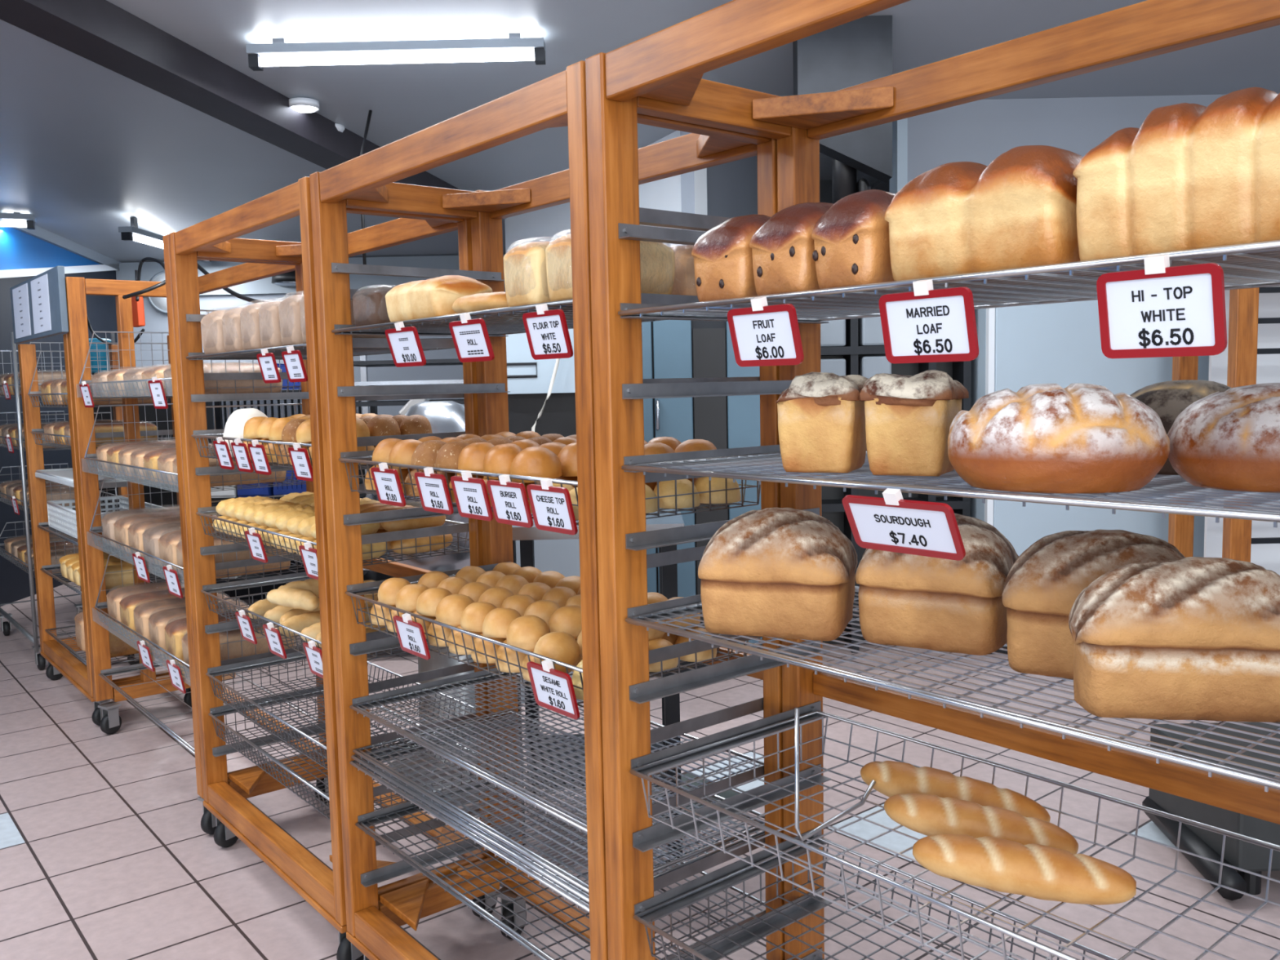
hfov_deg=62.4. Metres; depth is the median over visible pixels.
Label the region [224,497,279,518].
roll
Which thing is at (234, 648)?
loaf
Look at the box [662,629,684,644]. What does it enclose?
roll
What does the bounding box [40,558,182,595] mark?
wire shelf
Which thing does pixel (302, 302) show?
loaf
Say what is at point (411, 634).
price tag
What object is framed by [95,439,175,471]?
loaf
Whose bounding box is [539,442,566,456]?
roll
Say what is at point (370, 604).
roll
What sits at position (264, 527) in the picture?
roll
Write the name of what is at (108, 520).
loaf
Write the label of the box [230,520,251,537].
roll
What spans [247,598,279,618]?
roll
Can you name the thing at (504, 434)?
roll
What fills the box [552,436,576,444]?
roll
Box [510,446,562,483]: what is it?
roll
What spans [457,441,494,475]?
roll
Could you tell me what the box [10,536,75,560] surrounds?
loaf
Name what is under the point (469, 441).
roll
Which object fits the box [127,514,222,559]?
loaf
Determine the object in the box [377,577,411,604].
roll
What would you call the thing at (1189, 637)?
loaf
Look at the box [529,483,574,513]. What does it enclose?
roll
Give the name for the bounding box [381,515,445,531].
roll
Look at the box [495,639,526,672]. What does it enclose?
roll
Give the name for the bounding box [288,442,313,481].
price tag
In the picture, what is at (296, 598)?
roll
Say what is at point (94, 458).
wire basket
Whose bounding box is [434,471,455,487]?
roll
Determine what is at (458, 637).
roll
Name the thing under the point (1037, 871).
baguette
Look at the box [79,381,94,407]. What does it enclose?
price tag
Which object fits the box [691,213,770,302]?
loaf
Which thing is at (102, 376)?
loaf
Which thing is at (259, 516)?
roll
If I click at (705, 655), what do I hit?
roll
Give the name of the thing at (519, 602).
roll
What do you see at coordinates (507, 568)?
roll
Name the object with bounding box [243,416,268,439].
bun
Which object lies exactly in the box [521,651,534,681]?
roll
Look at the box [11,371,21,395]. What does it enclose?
loaf
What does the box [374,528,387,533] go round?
roll
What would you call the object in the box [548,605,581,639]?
roll
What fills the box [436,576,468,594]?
roll
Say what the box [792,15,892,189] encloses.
wall
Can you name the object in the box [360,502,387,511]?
roll
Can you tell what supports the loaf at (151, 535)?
in the wire basket at (115, 478)
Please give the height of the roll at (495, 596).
0.057 m
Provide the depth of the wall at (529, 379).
4.34 m
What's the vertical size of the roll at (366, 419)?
0.055 m
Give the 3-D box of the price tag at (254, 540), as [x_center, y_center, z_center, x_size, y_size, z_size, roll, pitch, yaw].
[-0.951,0.160,2.611,0.025,0.085,0.100,-6,7,-39]
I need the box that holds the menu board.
[9,265,68,343]
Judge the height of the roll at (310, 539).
0.053 m
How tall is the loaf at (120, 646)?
0.200 m
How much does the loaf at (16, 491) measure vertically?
0.100 m
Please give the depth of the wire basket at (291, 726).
2.86 m
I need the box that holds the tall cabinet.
[641,320,762,673]
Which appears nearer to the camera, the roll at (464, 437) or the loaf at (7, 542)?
the roll at (464, 437)
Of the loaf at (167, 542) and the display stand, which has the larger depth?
the display stand
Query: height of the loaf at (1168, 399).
0.104 m
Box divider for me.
[795,707,875,841]
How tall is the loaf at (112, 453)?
0.110 m
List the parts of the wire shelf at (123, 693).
rod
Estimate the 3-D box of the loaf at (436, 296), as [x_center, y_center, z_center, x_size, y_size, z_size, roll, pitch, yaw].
[-0.381,-0.339,1.990,0.132,0.083,0.214,-6,7,-39]
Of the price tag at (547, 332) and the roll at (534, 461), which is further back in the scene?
the roll at (534, 461)
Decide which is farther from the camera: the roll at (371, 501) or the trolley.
the trolley
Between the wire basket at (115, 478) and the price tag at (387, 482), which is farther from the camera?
the wire basket at (115, 478)
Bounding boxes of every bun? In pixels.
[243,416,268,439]
[243,438,263,458]
[249,438,271,460]
[256,417,279,439]
[264,440,282,462]
[268,417,294,440]
[286,415,299,419]
[289,443,311,465]
[291,413,306,417]
[295,419,311,443]
[297,415,310,419]
[306,446,312,467]
[355,417,369,437]
[357,445,374,464]
[360,413,377,417]
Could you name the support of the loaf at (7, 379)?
in the wire basket at (50, 343)
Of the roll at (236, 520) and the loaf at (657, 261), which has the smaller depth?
the loaf at (657, 261)
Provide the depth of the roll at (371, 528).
2.45 m
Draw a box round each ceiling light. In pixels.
[0,212,35,229]
[118,217,211,262]
[245,32,545,71]
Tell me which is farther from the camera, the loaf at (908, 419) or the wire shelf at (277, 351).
the wire shelf at (277, 351)
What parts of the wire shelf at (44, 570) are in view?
rod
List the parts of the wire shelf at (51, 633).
rod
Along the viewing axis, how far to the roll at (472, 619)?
1.89 m
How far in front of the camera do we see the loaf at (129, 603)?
3.83 m
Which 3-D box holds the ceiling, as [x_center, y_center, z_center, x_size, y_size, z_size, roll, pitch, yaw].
[0.029,-1.882,2.448,8.460,1.262,11.820,-1,5,0]
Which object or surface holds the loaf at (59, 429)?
in the wire basket at (40, 433)
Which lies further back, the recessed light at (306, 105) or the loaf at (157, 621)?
the recessed light at (306, 105)
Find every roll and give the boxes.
[212,515,231,532]
[215,495,268,516]
[221,517,239,535]
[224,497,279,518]
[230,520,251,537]
[234,499,286,521]
[239,523,260,538]
[243,501,300,523]
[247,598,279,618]
[253,503,313,526]
[255,525,269,534]
[260,527,281,546]
[263,505,315,528]
[263,605,293,622]
[266,586,319,610]
[270,530,291,549]
[275,444,293,463]
[275,508,315,531]
[277,578,319,596]
[279,605,319,623]
[279,610,319,636]
[280,491,314,502]
[280,533,304,552]
[281,418,306,442]
[286,511,315,534]
[288,493,314,503]
[293,536,315,555]
[297,515,315,537]
[299,496,314,505]
[300,622,320,641]
[310,522,379,538]
[315,622,385,647]
[359,416,373,424]
[360,497,371,501]
[360,499,380,504]
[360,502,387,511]
[360,504,413,513]
[361,542,386,559]
[363,580,377,595]
[364,464,391,489]
[364,594,377,603]
[364,599,377,623]
[365,626,387,633]
[366,415,400,436]
[370,600,395,625]
[372,438,402,462]
[374,414,393,417]
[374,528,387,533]
[377,506,419,528]
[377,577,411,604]
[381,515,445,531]
[386,531,391,549]
[386,609,413,632]
[388,439,422,468]
[390,533,453,554]
[391,414,408,426]
[392,468,414,493]
[395,583,428,611]
[399,414,432,435]
[404,468,435,496]
[410,610,435,639]
[411,440,446,471]
[416,587,452,617]
[417,435,441,442]
[417,571,449,588]
[427,618,451,646]
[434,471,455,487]
[435,441,469,472]
[435,594,474,626]
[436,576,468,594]
[440,437,462,442]
[448,473,484,502]
[448,624,482,654]
[455,565,485,582]
[456,434,479,439]
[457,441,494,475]
[457,582,491,602]
[460,601,497,632]
[461,437,487,444]
[471,633,506,663]
[475,570,505,587]
[478,586,514,608]
[479,434,504,440]
[482,477,498,506]
[482,607,520,638]
[483,443,522,479]
[486,437,512,445]
[492,562,520,575]
[494,574,528,595]
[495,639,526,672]
[496,431,515,437]
[501,594,535,616]
[504,435,525,441]
[506,615,549,651]
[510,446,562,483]
[511,439,540,449]
[511,480,541,506]
[512,566,542,582]
[515,431,540,439]
[517,582,551,601]
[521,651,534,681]
[524,600,560,628]
[528,436,552,444]
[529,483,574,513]
[533,570,564,588]
[533,631,579,673]
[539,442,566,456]
[540,433,564,441]
[542,586,576,607]
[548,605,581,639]
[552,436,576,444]
[554,475,577,487]
[555,575,580,595]
[557,442,577,476]
[564,594,581,606]
[566,434,576,438]
[568,487,578,519]
[571,640,582,671]
[571,660,583,700]
[577,630,582,657]
[644,442,675,454]
[644,481,659,490]
[644,484,657,513]
[647,436,681,451]
[647,591,667,604]
[648,620,666,640]
[648,638,678,671]
[653,479,700,508]
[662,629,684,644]
[664,596,700,628]
[675,439,716,452]
[675,626,716,662]
[687,477,697,483]
[693,476,741,503]
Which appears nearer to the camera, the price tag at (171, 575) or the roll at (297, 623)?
the roll at (297, 623)
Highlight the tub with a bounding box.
[88,337,111,373]
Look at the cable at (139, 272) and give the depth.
3.90 m
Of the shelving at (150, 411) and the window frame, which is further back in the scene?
the shelving at (150, 411)
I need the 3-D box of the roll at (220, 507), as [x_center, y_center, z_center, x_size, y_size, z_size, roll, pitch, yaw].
[-1.104,0.072,2.960,0.160,0.052,0.073,-6,7,-41]
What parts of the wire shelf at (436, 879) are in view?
rod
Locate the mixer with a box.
[376,399,479,805]
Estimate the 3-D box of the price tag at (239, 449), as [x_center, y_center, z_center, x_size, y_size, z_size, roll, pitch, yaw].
[-0.997,-0.062,2.642,0.025,0.085,0.100,-6,7,-39]
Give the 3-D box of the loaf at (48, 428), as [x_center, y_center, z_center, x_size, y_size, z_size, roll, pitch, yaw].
[-2.542,-0.225,4.815,0.304,0.100,0.200,-6,7,-41]
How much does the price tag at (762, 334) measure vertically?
0.080 m
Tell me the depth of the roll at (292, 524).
2.51 m
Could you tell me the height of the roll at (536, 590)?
0.050 m
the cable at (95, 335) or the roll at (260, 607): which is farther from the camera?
the cable at (95, 335)
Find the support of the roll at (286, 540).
in the wire basket at (205, 513)
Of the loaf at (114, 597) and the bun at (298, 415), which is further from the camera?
the loaf at (114, 597)
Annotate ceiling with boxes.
[0,0,1279,262]
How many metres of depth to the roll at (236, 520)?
2.88 m
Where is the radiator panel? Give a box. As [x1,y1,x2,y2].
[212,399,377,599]
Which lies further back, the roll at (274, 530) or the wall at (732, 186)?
the wall at (732, 186)
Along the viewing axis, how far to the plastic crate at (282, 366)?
5.60 m
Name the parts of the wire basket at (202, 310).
panel, panel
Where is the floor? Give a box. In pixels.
[0,582,1279,959]
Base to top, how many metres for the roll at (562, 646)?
0.074 m
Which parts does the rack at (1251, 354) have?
post, post, panel, rail, rail, rail, rail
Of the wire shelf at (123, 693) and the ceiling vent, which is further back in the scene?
the ceiling vent
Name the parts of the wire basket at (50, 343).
panel, panel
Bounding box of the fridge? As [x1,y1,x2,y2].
[970,299,1208,654]
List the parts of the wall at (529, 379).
panel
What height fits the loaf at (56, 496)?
0.100 m
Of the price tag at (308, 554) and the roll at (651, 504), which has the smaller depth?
the roll at (651, 504)
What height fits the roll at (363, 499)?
0.053 m
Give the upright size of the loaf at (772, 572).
0.160 m
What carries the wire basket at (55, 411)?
attached to the display stand
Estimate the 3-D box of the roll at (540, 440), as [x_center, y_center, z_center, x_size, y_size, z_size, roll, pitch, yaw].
[-0.198,-0.056,2.059,0.084,0.058,0.082,1,6,19]
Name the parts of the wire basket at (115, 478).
panel, panel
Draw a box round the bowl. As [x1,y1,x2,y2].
[376,494,470,571]
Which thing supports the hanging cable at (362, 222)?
hanging from the ceiling
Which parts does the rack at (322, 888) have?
rail, post, rail, rail, rail, rail, rail, rail, rail, rail, rail, rail, rail, sill, sill, post, rail, rail, rail, rail, rail, rail, rail, rail, rail, rail, sill, rail, post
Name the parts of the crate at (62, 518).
panel, panel, panel, panel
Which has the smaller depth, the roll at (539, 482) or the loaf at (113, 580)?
the roll at (539, 482)
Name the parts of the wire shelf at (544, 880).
rod, rod, rod, wire shelf, wire shelf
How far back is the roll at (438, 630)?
1.99 m
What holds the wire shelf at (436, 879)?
attached to the rack at (365, 181)
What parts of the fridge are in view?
edge trim, door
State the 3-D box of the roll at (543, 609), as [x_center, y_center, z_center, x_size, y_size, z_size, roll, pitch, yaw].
[-0.174,0.245,1.915,0.076,0.054,0.074,-1,5,7]
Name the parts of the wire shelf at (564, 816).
rod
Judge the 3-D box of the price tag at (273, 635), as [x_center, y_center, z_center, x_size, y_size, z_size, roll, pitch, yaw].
[-0.888,0.387,2.562,0.025,0.085,0.100,-6,7,-39]
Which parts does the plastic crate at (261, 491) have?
panel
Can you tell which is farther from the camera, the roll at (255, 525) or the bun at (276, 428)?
the roll at (255, 525)
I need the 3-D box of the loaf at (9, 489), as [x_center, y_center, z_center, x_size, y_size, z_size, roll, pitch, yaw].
[-3.223,0.053,5.680,0.321,0.100,0.189,-6,7,-41]
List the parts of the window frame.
shelf, shelf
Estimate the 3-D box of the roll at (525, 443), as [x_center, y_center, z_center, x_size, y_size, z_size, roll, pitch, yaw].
[-0.212,-0.045,1.935,0.080,0.059,0.081,1,6,21]
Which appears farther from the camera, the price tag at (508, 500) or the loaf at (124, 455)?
the loaf at (124, 455)
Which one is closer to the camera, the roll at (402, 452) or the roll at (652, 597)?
the roll at (652, 597)
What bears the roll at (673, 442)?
on the roll
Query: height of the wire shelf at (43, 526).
0.012 m
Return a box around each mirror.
[271,271,296,287]
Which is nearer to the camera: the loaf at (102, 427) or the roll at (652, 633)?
the roll at (652, 633)
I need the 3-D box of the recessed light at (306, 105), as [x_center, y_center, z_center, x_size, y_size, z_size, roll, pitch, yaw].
[-1.584,-1.762,4.977,0.140,0.042,0.140,-1,5,0]
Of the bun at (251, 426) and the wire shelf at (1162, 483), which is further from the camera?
the bun at (251, 426)
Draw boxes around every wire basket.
[0,342,107,396]
[0,410,111,451]
[0,462,116,513]
[0,520,120,577]
[27,342,171,407]
[30,431,171,449]
[79,309,301,398]
[84,403,306,491]
[88,476,305,583]
[94,552,308,680]
[191,433,374,469]
[195,510,469,565]
[200,575,435,660]
[205,654,475,769]
[208,689,475,819]
[338,455,760,524]
[345,569,762,707]
[630,710,1279,959]
[633,835,1117,959]
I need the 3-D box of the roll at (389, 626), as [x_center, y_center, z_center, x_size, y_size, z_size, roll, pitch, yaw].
[-0.474,0.278,2.144,0.078,0.047,0.079,1,6,27]
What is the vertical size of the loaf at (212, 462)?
0.110 m
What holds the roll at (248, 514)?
on the roll at (255, 525)
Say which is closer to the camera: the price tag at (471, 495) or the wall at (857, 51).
the price tag at (471, 495)
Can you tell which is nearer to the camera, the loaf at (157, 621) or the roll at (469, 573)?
the roll at (469, 573)
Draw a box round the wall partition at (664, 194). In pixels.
[504,130,707,317]
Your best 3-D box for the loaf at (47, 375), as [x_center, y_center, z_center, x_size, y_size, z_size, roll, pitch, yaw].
[-2.854,-0.480,5.166,0.321,0.120,0.189,-6,7,-41]
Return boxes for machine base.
[1142,721,1279,900]
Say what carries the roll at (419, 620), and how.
in the wire basket at (351, 593)
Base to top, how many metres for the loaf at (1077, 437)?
0.104 m
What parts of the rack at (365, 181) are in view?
post, rail, sill, rail, sill, rail, rail, rail, rail, rail, rail, rail, rail, rail, post, sill, post, rail, rail, rail, rail, rail, rail, rail, rail, rail, rail, post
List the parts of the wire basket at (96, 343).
panel, panel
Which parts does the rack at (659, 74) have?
post, rail, rail, rail, rail, rail, rail, rail, rail, rail, rail, rail, post, rail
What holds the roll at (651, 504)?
in the wire basket at (359, 459)
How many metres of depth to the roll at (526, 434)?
2.23 m
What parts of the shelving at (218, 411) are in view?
shelf, shelf, shelf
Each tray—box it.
[35,466,145,487]
[353,358,462,367]
[354,379,463,386]
[355,399,464,406]
[359,478,364,484]
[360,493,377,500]
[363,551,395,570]
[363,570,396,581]
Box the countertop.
[511,508,684,540]
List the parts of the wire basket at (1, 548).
panel, panel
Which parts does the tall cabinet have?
door, handle, door, door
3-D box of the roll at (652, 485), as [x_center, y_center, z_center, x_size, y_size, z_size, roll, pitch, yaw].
[0.003,0.013,1.827,0.082,0.052,0.084,4,7,43]
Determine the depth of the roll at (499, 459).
1.77 m
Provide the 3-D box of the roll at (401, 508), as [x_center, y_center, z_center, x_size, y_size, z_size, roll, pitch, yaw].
[-0.595,0.093,2.618,0.160,0.051,0.068,-5,7,-37]
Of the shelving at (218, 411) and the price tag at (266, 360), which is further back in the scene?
the shelving at (218, 411)
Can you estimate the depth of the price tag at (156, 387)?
3.13 m
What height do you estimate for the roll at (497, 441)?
0.060 m
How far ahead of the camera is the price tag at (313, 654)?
2.37 m
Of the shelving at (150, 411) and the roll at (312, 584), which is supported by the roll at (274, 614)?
the roll at (312, 584)
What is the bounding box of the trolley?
[353,337,464,581]
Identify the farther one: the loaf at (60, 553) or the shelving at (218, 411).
the shelving at (218, 411)
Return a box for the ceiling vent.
[335,123,344,132]
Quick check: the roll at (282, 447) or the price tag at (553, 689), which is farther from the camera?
the roll at (282, 447)
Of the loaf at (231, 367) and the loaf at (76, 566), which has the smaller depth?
the loaf at (231, 367)
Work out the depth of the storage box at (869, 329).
4.96 m
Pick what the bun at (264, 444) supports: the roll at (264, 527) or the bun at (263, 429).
the bun at (263, 429)
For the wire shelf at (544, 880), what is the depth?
1.97 m
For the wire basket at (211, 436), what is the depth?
2.60 m
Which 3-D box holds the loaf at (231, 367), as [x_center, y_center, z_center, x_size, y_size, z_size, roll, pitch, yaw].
[-1.292,-0.317,3.274,0.334,0.100,0.230,-5,7,-36]
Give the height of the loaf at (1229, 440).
0.100 m
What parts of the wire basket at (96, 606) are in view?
panel, panel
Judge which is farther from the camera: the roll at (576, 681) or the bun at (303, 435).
the bun at (303, 435)
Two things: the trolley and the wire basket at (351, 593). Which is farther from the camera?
the trolley
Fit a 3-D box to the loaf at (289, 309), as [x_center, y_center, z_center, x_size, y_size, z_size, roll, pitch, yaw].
[-0.729,-0.380,2.499,0.240,0.129,0.115,-6,7,-40]
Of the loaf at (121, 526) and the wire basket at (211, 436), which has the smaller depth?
the wire basket at (211, 436)
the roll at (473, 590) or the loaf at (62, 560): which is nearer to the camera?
the roll at (473, 590)
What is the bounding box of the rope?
[531,358,559,431]
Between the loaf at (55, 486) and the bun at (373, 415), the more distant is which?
the loaf at (55, 486)
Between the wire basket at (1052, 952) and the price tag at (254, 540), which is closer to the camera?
the wire basket at (1052, 952)
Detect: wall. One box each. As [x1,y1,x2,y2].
[0,226,117,606]
[131,255,505,416]
[506,328,580,703]
[680,130,757,245]
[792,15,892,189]
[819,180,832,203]
[907,93,1279,182]
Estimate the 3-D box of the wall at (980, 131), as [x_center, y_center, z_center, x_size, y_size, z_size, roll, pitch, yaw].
[2.756,-0.561,5.337,2.864,2.660,0.120,-1,5,0]
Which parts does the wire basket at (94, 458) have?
panel, panel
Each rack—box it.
[17,333,191,725]
[65,234,328,834]
[168,176,497,959]
[309,60,784,959]
[585,0,1279,959]
[1168,285,1279,575]
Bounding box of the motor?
[831,158,870,204]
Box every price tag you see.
[2,381,11,399]
[4,434,13,453]
[11,496,19,515]
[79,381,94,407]
[132,551,150,582]
[137,640,154,671]
[147,376,168,408]
[162,564,182,598]
[165,659,186,693]
[213,436,234,470]
[231,438,253,472]
[235,609,257,644]
[244,527,267,563]
[247,439,271,475]
[256,348,280,383]
[262,622,286,659]
[281,345,307,382]
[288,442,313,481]
[298,542,318,580]
[302,640,323,678]
[370,462,405,506]
[385,321,426,367]
[392,613,430,659]
[414,466,453,514]
[448,312,494,362]
[450,470,493,521]
[486,474,533,528]
[522,303,573,359]
[526,478,577,534]
[526,659,579,719]
[727,296,804,366]
[842,488,965,560]
[879,279,978,363]
[1096,253,1226,358]
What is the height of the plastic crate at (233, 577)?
0.184 m
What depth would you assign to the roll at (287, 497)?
3.03 m
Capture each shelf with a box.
[36,524,78,546]
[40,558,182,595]
[44,625,160,665]
[98,662,318,755]
[186,343,448,359]
[331,298,662,335]
[349,671,764,832]
[349,710,764,912]
[355,777,765,959]
[525,733,665,789]
[617,240,1279,321]
[621,451,1279,527]
[625,586,1279,791]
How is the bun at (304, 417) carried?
on the roll
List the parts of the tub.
lid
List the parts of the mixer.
arm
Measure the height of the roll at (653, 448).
0.055 m
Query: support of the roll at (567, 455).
on the roll at (572, 478)
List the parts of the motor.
motor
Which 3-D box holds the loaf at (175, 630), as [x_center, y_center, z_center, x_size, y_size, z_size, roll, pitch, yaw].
[-1.387,0.504,3.487,0.331,0.141,0.184,-5,7,-36]
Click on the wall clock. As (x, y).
(160, 304)
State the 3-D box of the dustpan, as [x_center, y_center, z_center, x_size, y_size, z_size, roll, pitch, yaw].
[-2.267,-0.818,4.764,0.030,0.250,0.104,-6,7,-39]
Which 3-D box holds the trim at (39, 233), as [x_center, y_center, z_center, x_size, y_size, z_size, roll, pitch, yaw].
[-4.083,-1.717,2.455,0.031,1.232,11.620,-1,5,0]
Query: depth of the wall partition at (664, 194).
6.50 m
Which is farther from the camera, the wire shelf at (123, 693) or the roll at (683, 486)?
the wire shelf at (123, 693)
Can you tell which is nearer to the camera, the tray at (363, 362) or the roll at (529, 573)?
the roll at (529, 573)
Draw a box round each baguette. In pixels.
[860,760,1050,822]
[884,793,1078,854]
[912,834,1136,905]
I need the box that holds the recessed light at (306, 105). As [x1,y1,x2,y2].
[288,97,319,113]
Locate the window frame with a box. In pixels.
[820,318,971,653]
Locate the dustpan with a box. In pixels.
[131,270,145,327]
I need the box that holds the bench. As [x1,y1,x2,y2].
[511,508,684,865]
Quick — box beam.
[0,0,460,190]
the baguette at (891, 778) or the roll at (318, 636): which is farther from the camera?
the roll at (318, 636)
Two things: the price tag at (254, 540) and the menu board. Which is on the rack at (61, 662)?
the menu board
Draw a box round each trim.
[0,209,120,271]
[0,263,119,278]
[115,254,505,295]
[889,117,907,193]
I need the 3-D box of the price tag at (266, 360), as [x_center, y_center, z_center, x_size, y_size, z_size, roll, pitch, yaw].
[-0.865,-0.265,2.455,0.024,0.080,0.100,-6,7,-39]
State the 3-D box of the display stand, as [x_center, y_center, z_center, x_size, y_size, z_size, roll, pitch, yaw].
[-3.079,0.071,5.535,0.447,1.620,1.107,-6,7,-39]
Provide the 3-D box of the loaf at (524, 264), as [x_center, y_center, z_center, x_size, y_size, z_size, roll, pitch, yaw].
[-0.121,-0.336,1.728,0.204,0.112,0.123,-6,7,-39]
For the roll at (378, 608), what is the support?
in the wire basket at (351, 593)
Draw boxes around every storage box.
[820,319,845,346]
[820,358,845,375]
[857,316,884,346]
[857,355,891,378]
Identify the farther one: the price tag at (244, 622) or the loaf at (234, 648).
the loaf at (234, 648)
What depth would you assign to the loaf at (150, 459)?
3.42 m
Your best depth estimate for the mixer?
3.37 m
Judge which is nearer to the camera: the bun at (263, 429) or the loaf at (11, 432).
the bun at (263, 429)
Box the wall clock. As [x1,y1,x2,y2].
[147,271,167,313]
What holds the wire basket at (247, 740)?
attached to the rack at (322, 888)
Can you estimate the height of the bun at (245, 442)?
0.055 m
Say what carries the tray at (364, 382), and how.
on the trolley
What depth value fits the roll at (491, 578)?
2.20 m
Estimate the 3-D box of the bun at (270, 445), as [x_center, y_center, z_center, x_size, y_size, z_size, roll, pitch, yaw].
[-0.892,-0.074,2.621,0.084,0.054,0.083,-2,5,-3]
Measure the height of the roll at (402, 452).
0.055 m
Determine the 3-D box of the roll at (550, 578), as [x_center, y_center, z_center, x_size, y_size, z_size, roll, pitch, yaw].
[-0.189,0.218,2.215,0.077,0.051,0.077,0,5,15]
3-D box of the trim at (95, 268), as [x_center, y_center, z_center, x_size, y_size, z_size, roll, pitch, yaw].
[-4.053,-0.345,2.581,0.031,1.653,11.620,-1,5,0]
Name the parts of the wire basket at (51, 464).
panel, panel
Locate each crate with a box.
[46,495,164,541]
[210,484,238,497]
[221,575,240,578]
[237,482,274,497]
[272,470,306,495]
[276,364,301,389]
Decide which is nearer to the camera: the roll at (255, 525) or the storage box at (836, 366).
the roll at (255, 525)
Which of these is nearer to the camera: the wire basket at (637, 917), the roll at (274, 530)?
the wire basket at (637, 917)
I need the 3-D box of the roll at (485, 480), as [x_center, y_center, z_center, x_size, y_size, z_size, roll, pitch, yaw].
[-0.251,0.017,1.848,0.084,0.051,0.082,-1,5,-2]
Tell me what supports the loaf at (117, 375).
in the wire basket at (202, 310)
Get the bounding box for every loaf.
[0,373,13,395]
[0,422,52,444]
[0,422,53,443]
[0,479,48,498]
[3,373,14,395]
[4,532,67,555]
[5,480,57,500]
[8,424,44,446]
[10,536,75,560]
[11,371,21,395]
[13,483,66,504]
[14,424,45,447]
[17,371,93,394]
[17,540,77,564]
[19,484,71,507]
[22,425,70,448]
[24,543,78,567]
[26,487,100,508]
[31,548,78,573]
[40,378,60,404]
[43,418,105,443]
[49,377,66,404]
[53,419,118,444]
[58,551,113,578]
[60,379,67,404]
[63,420,123,445]
[64,554,119,582]
[71,556,127,586]
[74,608,107,651]
[77,560,132,585]
[91,368,135,395]
[92,395,153,404]
[94,421,157,447]
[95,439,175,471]
[101,504,179,546]
[104,564,133,591]
[106,367,143,395]
[106,440,175,474]
[106,578,184,626]
[107,610,138,657]
[113,509,180,552]
[117,442,175,476]
[119,585,185,634]
[122,365,155,395]
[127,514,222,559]
[130,444,213,479]
[133,593,232,644]
[141,364,214,395]
[142,445,213,481]
[142,518,214,565]
[147,599,248,653]
[156,448,215,484]
[158,527,218,573]
[161,653,168,667]
[163,361,281,395]
[164,606,250,664]
[172,450,285,487]
[175,531,290,578]
[175,664,185,677]
[181,621,295,670]
[185,670,235,683]
[200,307,231,354]
[221,306,245,351]
[240,299,280,350]
[257,297,284,347]
[278,290,303,346]
[299,297,386,343]
[351,284,439,327]
[385,275,492,324]
[452,291,508,313]
[503,237,570,310]
[545,230,675,301]
[665,243,697,295]
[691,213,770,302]
[697,507,857,640]
[749,202,833,295]
[775,372,868,472]
[811,189,895,288]
[855,513,1018,655]
[858,369,968,475]
[884,145,1083,280]
[947,382,1169,493]
[1002,528,1185,679]
[1068,556,1279,722]
[1072,87,1279,261]
[1129,379,1231,475]
[1167,382,1279,493]
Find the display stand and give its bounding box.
[0,331,128,670]
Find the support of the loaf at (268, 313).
on the wire shelf at (277, 351)
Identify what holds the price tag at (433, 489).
attached to the wire basket at (359, 459)
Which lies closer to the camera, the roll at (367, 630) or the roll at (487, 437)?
the roll at (487, 437)
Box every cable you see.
[87,316,144,345]
[122,257,165,301]
[197,263,296,303]
[359,110,372,264]
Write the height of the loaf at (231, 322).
0.123 m
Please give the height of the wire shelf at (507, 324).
0.012 m
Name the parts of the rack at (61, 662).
rail, post, rail, rail, sill, sill, post, rail, post, rail, rail, post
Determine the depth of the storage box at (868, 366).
4.97 m
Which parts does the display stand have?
rail, rail, rail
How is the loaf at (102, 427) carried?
in the wire basket at (40, 433)
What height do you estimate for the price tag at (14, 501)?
0.090 m
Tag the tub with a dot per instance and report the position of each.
(103, 366)
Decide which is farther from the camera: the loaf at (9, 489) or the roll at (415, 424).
the loaf at (9, 489)
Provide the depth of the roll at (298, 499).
2.97 m
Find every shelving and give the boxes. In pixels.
[91,373,224,597]
[211,385,377,599]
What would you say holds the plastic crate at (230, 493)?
on the shelving at (218, 411)
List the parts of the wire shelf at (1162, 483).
rod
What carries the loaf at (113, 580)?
on the wire shelf at (44, 570)
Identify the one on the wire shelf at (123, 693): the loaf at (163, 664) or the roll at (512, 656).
the loaf at (163, 664)
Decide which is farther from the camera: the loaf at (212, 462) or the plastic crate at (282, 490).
the plastic crate at (282, 490)
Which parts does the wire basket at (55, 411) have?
panel, panel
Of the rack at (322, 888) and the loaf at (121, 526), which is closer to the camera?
the rack at (322, 888)
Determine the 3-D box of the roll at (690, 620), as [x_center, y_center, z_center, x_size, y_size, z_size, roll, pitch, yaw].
[0.071,0.238,1.901,0.074,0.057,0.077,-2,5,-10]
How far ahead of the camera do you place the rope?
4.22 m
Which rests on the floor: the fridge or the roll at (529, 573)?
the fridge
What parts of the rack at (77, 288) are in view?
rail, post, rail, rail, rail, rail, post, post, rail, rail, rail, rail, sill, post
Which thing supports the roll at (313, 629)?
in the wire basket at (205, 591)

